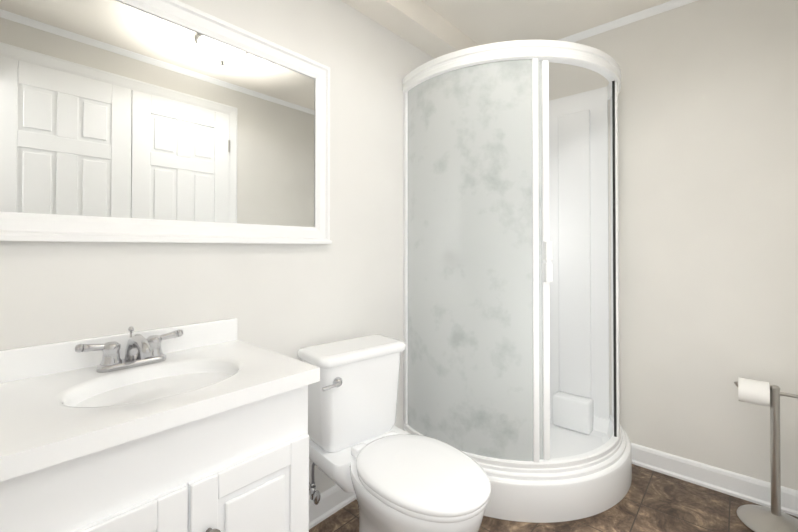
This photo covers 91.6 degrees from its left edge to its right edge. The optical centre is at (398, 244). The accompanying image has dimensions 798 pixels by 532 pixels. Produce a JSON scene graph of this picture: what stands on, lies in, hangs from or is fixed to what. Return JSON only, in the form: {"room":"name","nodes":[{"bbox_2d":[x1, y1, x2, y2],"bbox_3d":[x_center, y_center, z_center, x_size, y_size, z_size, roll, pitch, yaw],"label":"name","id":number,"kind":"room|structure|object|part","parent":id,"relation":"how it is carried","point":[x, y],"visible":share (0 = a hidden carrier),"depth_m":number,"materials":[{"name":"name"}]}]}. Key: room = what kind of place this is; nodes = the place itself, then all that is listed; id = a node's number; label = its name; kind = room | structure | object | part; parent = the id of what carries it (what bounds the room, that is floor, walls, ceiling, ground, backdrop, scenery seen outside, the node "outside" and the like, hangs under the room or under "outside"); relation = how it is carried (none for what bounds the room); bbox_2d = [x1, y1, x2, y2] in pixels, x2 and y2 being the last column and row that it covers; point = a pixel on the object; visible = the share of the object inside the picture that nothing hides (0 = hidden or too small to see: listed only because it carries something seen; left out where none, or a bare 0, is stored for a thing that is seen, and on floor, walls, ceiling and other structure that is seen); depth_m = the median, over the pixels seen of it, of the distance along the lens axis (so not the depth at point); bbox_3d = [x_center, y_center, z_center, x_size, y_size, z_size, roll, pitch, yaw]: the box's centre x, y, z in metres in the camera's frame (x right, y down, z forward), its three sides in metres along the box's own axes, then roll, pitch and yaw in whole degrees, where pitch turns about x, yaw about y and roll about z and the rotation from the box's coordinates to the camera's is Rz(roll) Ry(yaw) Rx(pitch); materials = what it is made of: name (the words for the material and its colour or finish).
{"room":"bathroom","nodes":[
{"label":"bathroom","id":0,"kind":"room"},
{"bbox_2d":[0,0,434,499],"bbox_3d":[-0.413,-0.035,1.686,0.100,2.440,3.100,0,-1,41],"label":"wall","id":1,"kind":"structure","parent":0,"point":[289,300],"depth_m":1.59,"materials":[{"name":"paint"}]},
{"bbox_2d":[0,0,331,243],"bbox_3d":[-0.800,-0.395,1.145,0.034,0.776,1.500,0,-1,41],"label":"framed mirror","id":2,"kind":"object","parent":1,"relation":"attached to","point":[163,121],"visible":1,"depth_m":1.21,"materials":[{"name":"white paint"}]},
{"bbox_2d":[309,484,355,528],"bbox_3d":[-0.367,1.132,1.634,0.022,0.104,2.900,0,-1,41],"label":"baseboard","id":3,"kind":"structure","parent":1,"relation":"attached to","point":[334,498],"depth_m":1.70,"materials":[{"name":"white paint"}]},
{"bbox_2d":[422,0,670,44],"bbox_3d":[0.233,-1.301,1.129,1.820,0.080,3.100,0,-1,41],"label":"ceiling","id":4,"kind":"structure","parent":0,"point":[480,22],"depth_m":2.12,"materials":[{"name":"paint"}]},
{"bbox_2d":[341,0,477,57],"bbox_3d":[-0.319,-1.191,1.613,0.152,0.130,2.900,0,-1,41],"label":"soffit beam","id":5,"kind":"structure","parent":4,"relation":"attached to","point":[423,26],"depth_m":2.02,"materials":[{"name":"paint"}]},
{"bbox_2d":[309,464,797,531],"bbox_3d":[0.233,1.219,1.105,1.820,0.080,3.100,0,-1,41],"label":"floor","id":6,"kind":"structure","parent":0,"point":[652,501],"depth_m":1.70,"materials":[{"name":"tile"}]},
{"bbox_2d":[0,318,319,531],"bbox_3d":[-0.616,0.705,0.975,0.520,0.946,0.665,0,-1,41],"label":"bathroom vanity","id":7,"kind":"object","parent":6,"relation":"on","point":[199,427],"visible":1,"depth_m":0.89,"materials":[{"name":"white painted wood"},{"name":"white cultured marble"},{"name":"pewter"}]},
{"bbox_2d":[75,326,182,372],"bbox_3d":[-0.711,0.286,1.059,0.160,0.105,0.258,0,-1,41],"label":"faucet","id":8,"kind":"object","parent":7,"relation":"on","point":[152,358],"depth_m":1.07,"materials":[{"name":"silver metal"}]},
{"bbox_2d":[297,334,490,531],"bbox_3d":[-0.011,0.799,1.448,0.801,0.766,0.463,0,-1,41],"label":"toilet","id":9,"kind":"object","parent":6,"relation":"on","point":[377,462],"visible":0.98,"depth_m":1.42,"materials":[{"name":"white ceramic"}]},
{"bbox_3d":[-0.192,0.605,1.619,0.271,0.374,0.448,0,-1,41],"label":"tank","id":10,"kind":"part","parent":9,"relation":"part of","materials":[{"name":"white ceramic"}]},
{"bbox_3d":[0.062,0.764,1.327,0.531,0.047,0.378,0,-1,41],"label":"seat","id":11,"kind":"part","parent":9,"relation":"part of","materials":[{"name":"white plastic"}]},
{"bbox_2d":[402,40,631,522],"bbox_3d":[0.626,0.143,2.061,0.963,2.090,0.963,0,-1,41],"label":"shower","id":12,"kind":"object","parent":6,"relation":"on","point":[505,282],"visible":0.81,"depth_m":1.81,"materials":[{"name":"white plastic"}]},
{"bbox_3d":[0.623,0.070,2.097,0.895,1.792,0.895,0,-1,41],"label":"glass","id":13,"kind":"part","parent":12,"relation":"part of","materials":[{"name":"white glass"}]},
{"bbox_2d":[734,377,797,531],"bbox_3d":[1.581,0.885,1.634,0.255,0.596,0.250,0,-1,41],"label":"stand","id":14,"kind":"object","parent":6,"relation":"on","point":[759,518],"visible":1,"depth_m":1.62,"materials":[{"name":"silver metal"}]},
{"bbox_2d":[549,0,797,490],"bbox_3d":[1.261,-0.030,2.210,1.720,2.440,0.100,0,-1,41],"label":"wall","id":15,"kind":"structure","parent":0,"point":[708,186],"depth_m":1.92,"materials":[{"name":"paint"}]},
{"bbox_2d":[558,0,697,41],"bbox_3d":[1.237,-1.235,2.155,1.468,0.032,0.032,0,-1,41],"label":"trim","id":16,"kind":"structure","parent":15,"relation":"attached to","point":[646,13],"depth_m":2.13,"materials":[{"name":"white paint"}]},
{"bbox_2d":[631,443,797,516],"bbox_3d":[1.183,1.137,2.186,1.620,0.104,0.022,0,-1,41],"label":"baseboard","id":17,"kind":"structure","parent":15,"relation":"attached to","point":[748,488],"depth_m":1.88,"materials":[{"name":"white paint"}]}
]}

